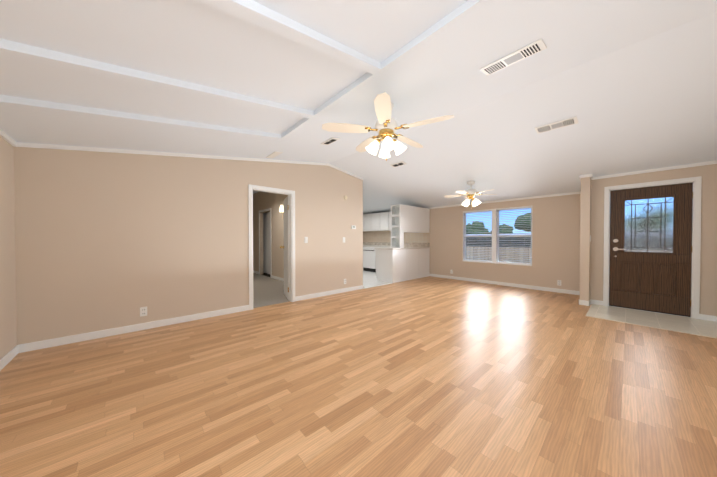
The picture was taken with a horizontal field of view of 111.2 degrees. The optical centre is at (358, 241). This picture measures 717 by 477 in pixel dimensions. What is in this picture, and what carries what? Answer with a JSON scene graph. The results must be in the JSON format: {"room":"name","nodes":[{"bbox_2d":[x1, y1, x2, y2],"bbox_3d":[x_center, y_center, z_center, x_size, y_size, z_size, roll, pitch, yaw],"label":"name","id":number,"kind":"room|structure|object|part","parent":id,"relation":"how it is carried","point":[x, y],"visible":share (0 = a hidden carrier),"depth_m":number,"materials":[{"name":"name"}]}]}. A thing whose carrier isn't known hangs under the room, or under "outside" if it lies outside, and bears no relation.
{"room":"living room","nodes":[
{"label":"living room","id":0,"kind":"room"},
{"bbox_2d":[0,137,16,359],"bbox_3d":[-3.457,-0.379,2.396,0.110,3.000,10.070,-1,1,-42],"label":"wall","id":1,"kind":"structure","parent":0,"point":[8,334],"depth_m":2.31,"materials":[{"name":"beige paint"}]},
{"bbox_2d":[0,129,17,146],"bbox_3d":[-1.775,-0.949,0.633,0.022,0.045,4.910,-1,1,-42],"label":"crown molding","id":2,"kind":"structure","parent":1,"relation":"attached to","point":[8,139],"depth_m":2.30,"materials":[{"name":"white wood"}]},
{"bbox_2d":[0,345,19,370],"bbox_3d":[-1.776,1.099,0.651,0.012,0.085,4.918,-1,1,-42],"label":"baseboard","id":3,"kind":"structure","parent":1,"relation":"attached to","point":[6,359],"depth_m":2.29,"materials":[{"name":"white wood"}]},
{"bbox_2d":[14,147,362,344],"bbox_3d":[-1.704,-0.399,4.094,4.770,3.000,0.110,-1,1,-42],"label":"wall","id":4,"kind":"structure","parent":0,"point":[106,240],"depth_m":3.15,"materials":[{"name":"beige paint"}]},
{"bbox_2d":[20,305,248,352],"bbox_3d":[-2.588,1.069,3.227,2.212,0.085,0.012,-1,1,-42],"label":"baseboard","id":5,"kind":"structure","parent":4,"relation":"attached to","point":[26,347],"depth_m":2.97,"materials":[{"name":"white wood"}]},
{"bbox_2d":[140,307,146,316],"bbox_3d":[-2.720,0.883,3.108,0.070,0.115,0.007,-1,1,-42],"label":"electrical outlet","id":6,"kind":"object","parent":4,"relation":"attached to","point":[143,311],"visible":1,"depth_m":3.11,"materials":[{"name":"white plastic"}]},
{"bbox_2d":[18,142,363,180],"bbox_3d":[-1.640,-1.275,4.052,4.762,0.615,0.022,-1,1,-42],"label":"crown molding","id":7,"kind":"structure","parent":4,"relation":"attached to","point":[20,144],"depth_m":3.19,"materials":[{"name":"white wood"}]},
{"bbox_2d":[248,184,294,309],"bbox_3d":[-1.503,0.085,4.273,0.816,2.028,0.125,-1,1,-42],"label":"door frame","id":8,"kind":"structure","parent":4,"relation":"attached to","point":[250,186],"depth_m":4.39,"materials":[{"name":"white wood"}]},
{"bbox_2d":[283,196,288,299],"bbox_3d":[-1.421,0.111,4.860,0.035,1.946,0.670,0,1,-24],"label":"hall door","id":9,"kind":"structure","parent":4,"relation":"in","point":[286,244],"depth_m":4.78,"materials":[{"name":"white wood"}]},
{"bbox_2d":[295,285,362,300],"bbox_3d":[-0.526,1.047,5.098,1.724,0.085,0.012,-1,1,-42],"label":"baseboard","id":10,"kind":"structure","parent":4,"relation":"attached to","point":[309,296],"depth_m":4.99,"materials":[{"name":"white wood"}]},
{"bbox_2d":[253,192,287,277],"bbox_3d":[-2.225,-0.433,6.930,0.110,3.000,4.790,-1,1,-42],"label":"wall","id":11,"kind":"structure","parent":0,"point":[267,200],"depth_m":7.18,"materials":[{"name":"beige paint"}]},
{"bbox_2d":[259,208,271,277],"bbox_3d":[-2.889,0.029,7.575,0.015,2.060,0.970,-1,1,-42],"label":"trim","id":12,"kind":"structure","parent":11,"relation":"attached to","point":[268,209],"depth_m":7.25,"materials":[{"name":"white wood"}]},
{"bbox_2d":[263,212,269,273],"bbox_3d":[-2.710,0.048,7.738,0.058,1.980,1.350,-1,1,-42],"label":"door","id":13,"kind":"structure","parent":11,"relation":"in","point":[266,242],"depth_m":8.03,"materials":[{"name":"white wood"}]},
{"bbox_3d":[-2.710,0.048,7.738,0.058,1.980,1.350,-1,1,-42],"label":"frame","id":14,"kind":"part","parent":13,"relation":"part of","materials":[{"name":"white wood"}]},
{"bbox_2d":[271,275,283,280],"bbox_3d":[-1.611,1.034,6.181,0.012,0.085,2.830,-1,1,-42],"label":"baseboard","id":15,"kind":"structure","parent":11,"relation":"attached to","point":[274,277],"depth_m":6.91,"materials":[{"name":"white wood"}]},
{"bbox_2d":[253,273,289,307],"bbox_3d":[-2.895,1.087,6.303,1.750,0.036,4.845,-1,1,-42],"label":"floor","id":16,"kind":"structure","parent":0,"point":[267,291],"depth_m":5.34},
{"bbox_2d":[0,276,716,476],"bbox_3d":[1.026,1.127,3.210,7.600,0.030,5.005,-1,1,-42],"label":"floor","id":17,"kind":"structure","parent":0,"point":[429,376],"depth_m":1.81,"materials":[{"name":"brown wood"}]},
{"bbox_2d":[586,304,716,338],"bbox_3d":[4.190,1.103,3.546,1.040,0.008,1.250,-1,1,-42],"label":"floor","id":18,"kind":"structure","parent":17,"relation":"on","point":[693,326],"depth_m":3.44,"materials":[{"name":"beige tile"}]},
{"bbox_2d":[0,0,716,213],"bbox_3d":[-0.593,-1.296,5.017,7.770,0.588,10.200,-1,1,-42],"label":"ceiling","id":19,"kind":"structure","parent":0,"point":[631,85],"depth_m":2.12,"materials":[{"name":"white paint"}]},
{"bbox_2d":[0,0,380,118],"bbox_3d":[-0.694,-1.175,1.156,2.270,0.392,2.015,-1,1,-42],"label":"ceiling beam","id":20,"kind":"structure","parent":19,"relation":"attached to","point":[257,14],"depth_m":1.54,"materials":[{"name":"white wood"}]},
{"bbox_2d":[266,151,281,157],"bbox_3d":[-1.344,-1.380,3.903,0.119,0.028,0.360,-1,1,-42],"label":"ceiling vent","id":21,"kind":"object","parent":19,"relation":"in","point":[274,154],"visible":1,"depth_m":3.88,"materials":[{"name":"white plastic"}]},
{"bbox_2d":[321,137,339,144],"bbox_3d":[-0.407,-1.441,3.524,0.129,0.029,0.300,-1,1,-42],"label":"ceiling vent","id":22,"kind":"object","parent":19,"relation":"in","point":[330,140],"visible":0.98,"depth_m":3.50,"materials":[{"name":"white plastic"}]},
{"bbox_2d":[322,92,453,160],"bbox_3d":[0.320,-1.132,2.588,1.226,0.592,1.275,-1,1,-42],"label":"ceiling fan","id":23,"kind":"object","parent":19,"relation":"hanging from","point":[386,127],"visible":1,"depth_m":2.48,"materials":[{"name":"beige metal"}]},
{"bbox_3d":[0.289,-0.978,2.553,0.358,0.146,0.358,-1,1,-42],"label":"lamp shade","id":24,"kind":"part","parent":23,"relation":"part of","materials":[{"name":"white glass"}]},
{"bbox_2d":[390,161,405,167],"bbox_3d":[0.751,-1.462,4.641,0.129,0.029,0.300,-1,1,-42],"label":"ceiling vent","id":25,"kind":"object","parent":19,"relation":"in","point":[401,163],"visible":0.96,"depth_m":4.62,"materials":[{"name":"white plastic"}]},
{"bbox_2d":[444,181,496,208],"bbox_3d":[2.324,-0.967,5.128,1.016,0.582,1.045,-1,1,-42],"label":"ceiling fan","id":26,"kind":"object","parent":19,"relation":"hanging from","point":[470,193],"visible":1,"depth_m":5.08,"materials":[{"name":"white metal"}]},
{"bbox_3d":[2.354,-0.819,5.145,0.422,0.145,0.422,-1,1,-42],"label":"lamp shade","id":27,"kind":"part","parent":26,"relation":"part of","materials":[{"name":"white glass"}]},
{"bbox_2d":[480,38,546,75],"bbox_3d":[1.208,-1.442,1.938,0.169,0.035,0.420,-1,1,-42],"label":"ceiling vent","id":28,"kind":"object","parent":19,"relation":"in","point":[535,47],"visible":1,"depth_m":1.91,"materials":[{"name":"white plastic"}]},
{"bbox_2d":[535,116,577,133],"bbox_3d":[2.413,-1.423,3.004,0.159,0.034,0.400,-1,1,-42],"label":"ceiling vent","id":29,"kind":"object","parent":19,"relation":"in","point":[558,124],"visible":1,"depth_m":2.98,"materials":[{"name":"white plastic"}]},
{"bbox_2d":[363,271,388,287],"bbox_3d":[-0.194,1.075,7.501,3.640,0.031,3.100,-1,1,-42],"label":"floor","id":30,"kind":"structure","parent":0,"point":[369,279],"depth_m":6.79,"materials":[{"name":"white tile"}]},
{"bbox_2d":[375,248,429,282],"bbox_3d":[1.341,0.629,7.200,1.756,0.870,0.599,-1,1,-42],"label":"base cabinet","id":31,"kind":"object","parent":30,"relation":"on","point":[392,265],"depth_m":6.74,"materials":[{"name":"laminate"}]},
{"bbox_2d":[363,244,406,247],"bbox_3d":[0.707,0.156,8.730,0.631,0.040,2.465,-1,1,-42],"label":"countertop","id":32,"kind":"structure","parent":31,"relation":"on","point":[364,245],"depth_m":8.21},
{"bbox_2d":[363,247,374,268],"bbox_3d":[0.375,0.557,8.646,0.012,0.740,0.600,-1,1,-42],"label":"dishwasher","id":33,"kind":"object","parent":32,"relation":"in","point":[368,252],"depth_m":8.64,"materials":[{"name":"white metal"}]},
{"bbox_2d":[363,231,429,246],"bbox_3d":[1.147,-0.129,8.704,0.008,0.530,3.092,-1,1,-42],"label":"backsplash","id":34,"kind":"structure","parent":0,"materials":[{"name":"tile"}]},
{"bbox_2d":[395,204,418,231],"bbox_3d":[1.354,-0.644,7.036,0.635,0.740,0.355,-1,1,-42],"label":"upper cabinet","id":35,"kind":"object","parent":0,"relation":"attached to","point":[406,216],"depth_m":6.83,"materials":[{"name":"laminate"}]},
{"bbox_2d":[430,194,580,290],"bbox_3d":[1.786,-0.447,8.091,0.110,3.000,8.680,-1,1,-42],"label":"wall","id":36,"kind":"structure","parent":0,"point":[555,238],"depth_m":5.57,"materials":[{"name":"beige paint"}]},
{"bbox_2d":[363,214,370,231],"bbox_3d":[0.297,-0.722,9.380,0.350,0.640,0.936,-1,1,-42],"label":"upper cabinet","id":37,"kind":"object","parent":36,"relation":"attached to","point":[366,217],"depth_m":9.12,"materials":[{"name":"laminate"}]},
{"bbox_2d":[371,212,386,231],"bbox_3d":[0.881,-0.714,8.738,0.350,0.640,0.800,-1,1,-42],"label":"upper cabinet","id":38,"kind":"object","parent":36,"relation":"attached to","point":[378,220],"depth_m":8.67,"materials":[{"name":"laminate"}]},
{"bbox_2d":[387,212,394,231],"bbox_3d":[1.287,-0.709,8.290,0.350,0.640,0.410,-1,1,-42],"label":"upper cabinet","id":39,"kind":"object","parent":36,"relation":"attached to","point":[390,215],"depth_m":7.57,"materials":[{"name":"laminate"}]},
{"bbox_2d":[419,208,429,231],"bbox_3d":[1.830,-0.649,7.468,0.651,0.740,0.355,-1,1,-42],"label":"upper cabinet","id":40,"kind":"object","parent":36,"relation":"attached to","point":[424,213],"depth_m":7.36,"materials":[{"name":"laminate"}]},
{"bbox_2d":[463,206,532,265],"bbox_3d":[3.464,-0.145,6.235,0.122,1.380,1.610,-1,1,-42],"label":"window","id":41,"kind":"structure","parent":36,"relation":"in","point":[512,236],"depth_m":6.19,"materials":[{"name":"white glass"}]},
{"bbox_2d":[463,210,491,261],"bbox_3d":[3.169,-0.152,6.534,0.050,1.344,0.738,-1,1,-42],"label":"window blind","id":42,"kind":"object","parent":41,"relation":"attached to","point":[481,211],"visible":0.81,"depth_m":6.51,"materials":[{"name":"white plastic"}]},
{"bbox_2d":[496,206,531,264],"bbox_3d":[3.733,-0.145,5.912,0.050,1.344,0.738,-1,1,-42],"label":"window blind","id":43,"kind":"object","parent":41,"relation":"attached to","point":[519,208],"visible":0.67,"depth_m":5.88,"materials":[{"name":"white plastic"}]},
{"bbox_2d":[429,274,579,294],"bbox_3d":[3.383,1.033,6.257,0.012,0.085,3.550,-1,1,-42],"label":"baseboard","id":44,"kind":"structure","parent":36,"relation":"attached to","point":[565,291],"depth_m":5.90,"materials":[{"name":"white wood"}]},
{"bbox_2d":[428,191,580,208],"bbox_3d":[2.338,-1.030,7.377,0.022,0.045,6.650,-1,1,-42],"label":"crown molding","id":45,"kind":"structure","parent":36,"relation":"attached to","point":[571,193],"depth_m":5.77,"materials":[{"name":"white wood"}]},
{"bbox_2d":[580,177,590,300],"bbox_3d":[4.269,-0.405,4.565,0.950,3.000,0.120,-1,1,-42],"label":"wall","id":46,"kind":"structure","parent":0,"point":[585,232],"depth_m":4.25,"materials":[{"name":"beige paint"}]},
{"bbox_2d":[590,164,716,315],"bbox_3d":[4.562,-0.397,3.886,0.110,3.000,1.280,-1,1,-42],"label":"wall","id":47,"kind":"structure","parent":0,"point":[708,273],"depth_m":3.49,"materials":[{"name":"beige paint"}]},
{"bbox_2d":[609,183,692,315],"bbox_3d":[4.558,0.113,3.874,0.055,1.949,0.830,-1,1,-42],"label":"entry door","id":48,"kind":"structure","parent":47,"relation":"in","point":[657,281],"depth_m":3.81,"materials":[{"name":"brown wood"}]},
{"bbox_2d":[613,197,673,256],"bbox_3d":[4.496,-0.220,3.890,0.082,0.950,0.643,-1,1,-42],"label":"window","id":49,"kind":"structure","parent":48,"relation":"attached to","point":[653,237],"depth_m":3.86,"materials":[{"name":"clear glass"}]},
{"bbox_3d":[4.317,0.102,4.073,0.058,0.302,0.137,-1,1,-42],"label":"handle","id":50,"kind":"part","parent":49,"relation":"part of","materials":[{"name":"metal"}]},
{"bbox_2d":[624,197,672,252],"bbox_3d":[4.555,-0.256,3.868,0.006,0.843,0.499,-1,1,-42],"label":"window grille","id":51,"kind":"object","parent":49,"relation":"attached to","point":[647,222],"depth_m":3.86,"materials":[{"name":"grey"}]},
{"bbox_2d":[609,305,690,316],"bbox_3d":[4.552,1.082,3.881,0.024,0.017,0.830,-1,1,-42],"label":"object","id":52,"kind":"structure","parent":48,"relation":"attached to","point":[651,311],"depth_m":3.83,"materials":[{"name":"brown wood"}]},
{"bbox_2d":[603,176,701,318],"bbox_3d":[4.563,0.085,3.879,0.125,2.036,0.972,-1,1,-42],"label":"door frame","id":53,"kind":"structure","parent":47,"relation":"attached to","point":[697,248],"depth_m":3.55,"materials":[{"name":"wood"}]},
{"bbox_2d":[590,160,716,179],"bbox_3d":[4.489,-1.117,3.838,0.050,0.072,1.240,-1,1,-42],"label":"crown molding","id":54,"kind":"structure","parent":47,"relation":"attached to","point":[709,162],"depth_m":3.76,"materials":[{"name":"white wood"}]},
{"label":"outside","id":55,"kind":"structure","parent":0,"visible":0},
{"label":"ground","id":56,"kind":"structure","parent":55,"visible":0},
{"bbox_2d":[466,221,488,233],"bbox_3d":[20.526,-0.971,43.607,3.713,5.550,4.430,-1,1,-42],"label":"tree","id":57,"kind":"object","parent":56,"relation":"on","point":[479,229],"depth_m":42.43,"materials":[{"name":"green plant"}]},
{"bbox_2d":[466,246,530,262],"bbox_3d":[5.544,1.019,8.453,0.040,1.660,55.000,-1,1,-42],"label":"fence","id":58,"kind":"object","parent":56,"relation":"on","point":[518,256],"depth_m":8.80,"materials":[{"name":"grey wood"}]},
{"bbox_2d":[466,237,530,247],"bbox_3d":[13.079,0.517,25.413,6.000,2.260,140.000,-1,1,-42],"label":"hedge","id":59,"kind":"object","parent":56,"relation":"on","point":[500,244],"depth_m":21.42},
{"bbox_2d":[466,234,530,235],"bbox_3d":[10.931,-0.649,23.450,0.400,0.120,140.000,-1,1,-42],"label":"cap","id":60,"kind":"object","parent":59,"relation":"on","point":[499,234],"depth_m":21.53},
{"bbox_2d":[489,224,512,233],"bbox_3d":[24.380,-0.670,42.303,2.905,4.843,4.121,-1,1,-42],"label":"tree","id":61,"kind":"object","parent":56,"relation":"on","point":[508,230],"depth_m":40.73,"materials":[{"name":"green plant"}]},
{"bbox_2d":[514,213,530,230],"bbox_3d":[25.832,-1.237,36.221,4.482,6.117,4.887,-1,1,-42],"label":"tree","id":62,"kind":"object","parent":56,"relation":"on","point":[523,226],"depth_m":35.79,"materials":[{"name":"green plant"}]}
]}

